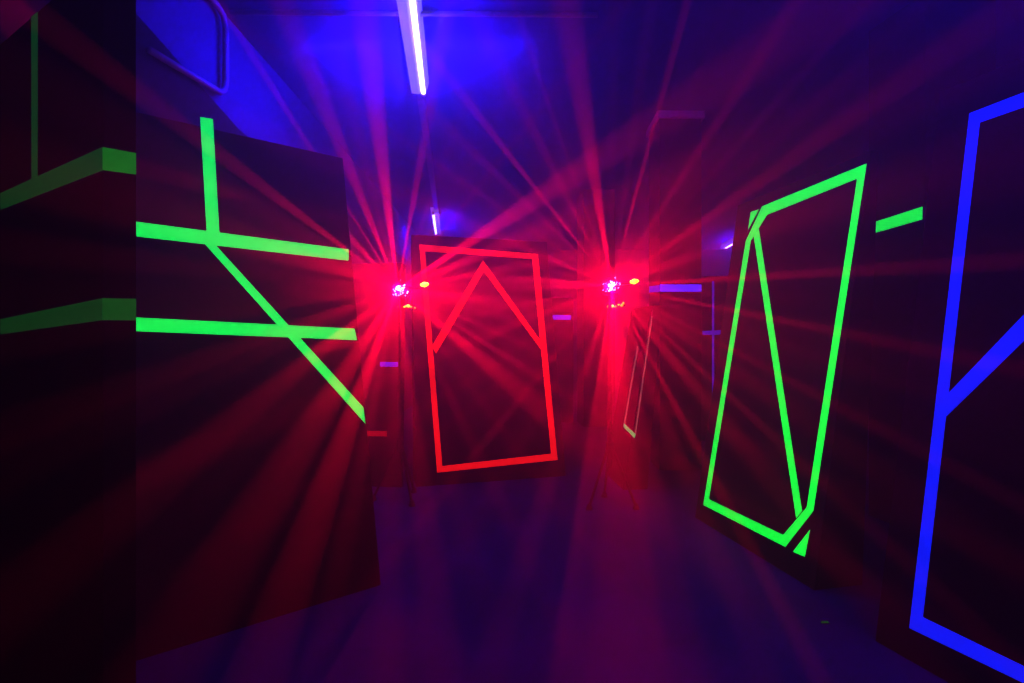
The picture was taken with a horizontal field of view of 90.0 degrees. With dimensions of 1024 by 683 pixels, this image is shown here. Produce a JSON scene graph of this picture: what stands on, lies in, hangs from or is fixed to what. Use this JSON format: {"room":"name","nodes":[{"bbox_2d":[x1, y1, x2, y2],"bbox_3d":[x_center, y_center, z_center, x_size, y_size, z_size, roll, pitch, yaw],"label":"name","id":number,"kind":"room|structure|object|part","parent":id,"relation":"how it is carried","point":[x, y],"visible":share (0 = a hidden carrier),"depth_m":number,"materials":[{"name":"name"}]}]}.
{"room":"sports facility","nodes":[
{"label":"sports facility","id":0,"kind":"room"},
{"bbox_2d":[136,0,417,262],"bbox_3d":[-2.105,-0.510,5.200,0.140,3.620,15.600,0,0,0],"label":"wall","id":1,"kind":"structure","parent":0,"point":[260,104],"depth_m":4.05,"materials":[{"name":"white paint"}]},
{"bbox_2d":[146,0,228,94],"bbox_3d":[-1.990,-1.935,2.291,0.042,0.711,2.581,0,0,0],"label":"pipe","id":2,"kind":"object","parent":1,"relation":"attached to","point":[150,50],"visible":1,"depth_m":3.45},
{"bbox_2d":[0,0,411,410],"bbox_3d":[-2.028,-0.260,5.200,0.012,3.120,15.600,0,0,0],"label":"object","id":3,"kind":"structure","parent":1,"relation":"attached to","point":[162,91],"depth_m":3.09,"materials":[{"name":"paint"}]},
{"bbox_2d":[136,393,948,682],"bbox_3d":[2.232,1.360,5.200,8.935,0.120,16.000,0,0,0],"label":"floor","id":4,"kind":"structure","parent":0,"point":[505,581],"depth_m":2.48,"materials":[{"name":"plastic"}]},
{"bbox_2d":[0,0,135,682],"bbox_3d":[-1.547,0.084,1.752,0.908,2.432,0.078,0,0,31],"label":"barrier","id":5,"kind":"object","parent":4,"relation":"on","point":[68,73],"visible":1,"depth_m":1.62,"materials":[{"name":"black paint"}]},
{"bbox_2d":[136,112,380,660],"bbox_3d":[-1.328,0.050,2.634,1.112,2.500,0.619,0,0,-38],"label":"barrier","id":6,"kind":"object","parent":4,"relation":"on","point":[254,495],"visible":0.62,"depth_m":2.56,"materials":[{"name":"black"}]},
{"bbox_2d":[352,263,405,486],"bbox_3d":[-1.451,0.300,4.668,0.952,2.000,0.122,0,0,6],"label":"barrier","id":7,"kind":"object","parent":4,"relation":"on","point":[376,305],"visible":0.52,"depth_m":4.58,"materials":[{"name":"black paint"}]},
{"bbox_2d":[373,281,428,506],"bbox_3d":[-0.899,0.398,4.254,0.415,1.802,0.373,0,0,24],"label":"light","id":8,"kind":"object","parent":4,"relation":"on","point":[399,289],"visible":0.98,"depth_m":4.20,"materials":[{"name":"black metal"}]},
{"bbox_3d":[-1.036,1.059,4.193,0.208,0.446,0.020,0,0,-8],"label":"leg","id":9,"kind":"part","parent":8,"relation":"part of","materials":[{"name":"black metal"}]},
{"bbox_3d":[-0.851,1.059,4.120,0.020,0.446,0.208,0,0,-38],"label":"leg","id":10,"kind":"part","parent":8,"relation":"part of","materials":[{"name":"black metal"}]},
{"bbox_3d":[-0.880,1.059,4.317,0.019,0.445,0.207,0,0,22],"label":"leg","id":11,"kind":"part","parent":8,"relation":"part of","materials":[{"name":"black metal"}]},
{"bbox_2d":[411,235,565,486],"bbox_3d":[-0.250,0.115,5.066,1.430,2.370,0.629,0,0,-15],"label":"barrier","id":12,"kind":"object","parent":4,"relation":"on","point":[486,401],"visible":1,"depth_m":5.01,"materials":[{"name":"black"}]},
{"bbox_2d":[551,298,572,422],"bbox_3d":[0.669,0.300,8.308,0.648,2.000,0.122,0,0,9],"label":"barrier","id":13,"kind":"object","parent":4,"relation":"on","point":[562,308],"visible":0.51,"depth_m":8.22,"materials":[{"name":"black paint"}]},
{"bbox_2d":[577,189,614,426],"bbox_3d":[1.313,-0.510,8.060,0.519,3.620,0.520,0,0,0],"label":"pillar","id":14,"kind":"structure","parent":4,"relation":"on","point":[595,207],"depth_m":7.81,"materials":[{"name":"black paint"}]},
{"bbox_2d":[586,277,638,509],"bbox_3d":[0.793,0.396,4.120,0.441,1.806,0.369,0,0,0],"label":"light","id":15,"kind":"object","parent":4,"relation":"on","point":[608,287],"visible":1,"depth_m":4.05,"materials":[{"name":"black metal"}]},
{"bbox_3d":[0.679,1.059,4.010,0.181,0.446,0.118,0,0,0],"label":"leg","id":16,"kind":"part","parent":15,"relation":"part of","materials":[{"name":"black metal"}]},
{"bbox_3d":[0.775,1.059,4.185,0.020,0.446,0.208,0,0,-1],"label":"leg","id":17,"kind":"part","parent":15,"relation":"part of","materials":[{"name":"black metal"}]},
{"bbox_3d":[0.878,1.059,4.015,0.207,0.446,0.019,0,0,29],"label":"leg","id":18,"kind":"part","parent":15,"relation":"part of","materials":[{"name":"black metal"}]},
{"bbox_2d":[605,305,661,489],"bbox_3d":[1.125,0.490,4.738,0.349,1.620,0.681,0,0,-5],"label":"barrier","id":19,"kind":"object","parent":4,"relation":"on","point":[633,417],"visible":0.91,"depth_m":4.52,"materials":[{"name":"black paint"}]},
{"bbox_2d":[646,110,704,469],"bbox_3d":[1.709,-0.509,5.395,0.498,3.619,0.526,0,0,0],"label":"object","id":20,"kind":"structure","parent":4,"relation":"on","point":[674,136],"depth_m":5.17,"materials":[{"name":"black paint"}]},
{"bbox_2d":[701,276,727,440],"bbox_3d":[3.108,0.225,6.668,1.811,2.150,0.143,0,0,6],"label":"barrier","id":21,"kind":"object","parent":4,"relation":"on","point":[713,288],"visible":0.12,"depth_m":6.66,"materials":[{"name":"black paint"}]},
{"bbox_2d":[695,151,878,589],"bbox_3d":[1.663,0.138,3.268,0.404,2.325,1.131,0,0,-11],"label":"barrier","id":22,"kind":"object","parent":4,"relation":"on","point":[783,474],"visible":1,"depth_m":3.00,"materials":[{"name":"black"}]},
{"bbox_2d":[869,0,995,522],"bbox_3d":[2.950,-0.510,3.624,0.565,3.620,0.452,0,0,0],"label":"wall","id":23,"kind":"structure","parent":4,"relation":"on","point":[925,49],"depth_m":3.56,"materials":[{"name":"black paint"}]},
{"bbox_2d":[876,57,1023,682],"bbox_3d":[1.964,0.080,1.742,0.449,2.440,1.150,0,0,-18],"label":"barrier","id":24,"kind":"object","parent":4,"relation":"on","point":[952,598],"visible":1,"depth_m":2.06,"materials":[{"name":"black paint"}]},
{"bbox_2d":[217,0,1023,249],"bbox_3d":[2.232,-2.380,5.200,8.935,0.120,16.000,0,0,0],"label":"ceiling","id":25,"kind":"structure","parent":0,"point":[525,115],"depth_m":4.73,"materials":[{"name":"paint"}]},
{"bbox_2d":[396,0,428,96],"bbox_3d":[-0.720,-2.257,3.720,0.155,0.126,1.758,0,0,-7],"label":"fluorescent light","id":26,"kind":"object","parent":25,"relation":"attached to","point":[409,11],"visible":1,"depth_m":3.83,"materials":[{"name":"grey plastic"}]},
{"bbox_2d":[229,9,597,17],"bbox_3d":[-0.680,-2.290,3.575,2.560,0.036,0.036,0,0,-1],"label":"conduit","id":27,"kind":"object","parent":25,"relation":"attached to","point":[272,12],"visible":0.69,"depth_m":3.56,"materials":[{"name":"blue"}]},
{"bbox_2d":[417,94,437,209],"bbox_3d":[-1.078,-2.290,6.789,0.070,0.050,4.013,0,0,-6],"label":"trim","id":28,"kind":"structure","parent":25,"relation":"attached to","point":[421,100],"depth_m":5.89,"materials":[{"name":"blue"}]},
{"bbox_2d":[430,207,440,234],"bbox_3d":[-1.440,-2.257,9.713,0.155,0.126,1.748,0,0,-7],"label":"fluorescent light","id":29,"kind":"object","parent":25,"relation":"attached to","point":[434,212],"visible":1,"depth_m":9.39,"materials":[{"name":"grey plastic"}]},
{"bbox_2d":[721,238,733,248],"bbox_3d":[5.005,-2.257,11.435,0.155,0.126,1.508,0,0,3],"label":"fluorescent light","id":30,"kind":"object","parent":25,"relation":"attached to","point":[728,243],"visible":0.48,"depth_m":11.82,"materials":[{"name":"grey plastic"}]},
{"bbox_2d":[547,250,731,392],"bbox_3d":[2.232,-0.510,13.070,8.535,3.620,0.140,0,0,0],"label":"wall","id":31,"kind":"structure","parent":0,"point":[629,264],"depth_m":13.00,"materials":[{"name":"red paint"}]}
]}

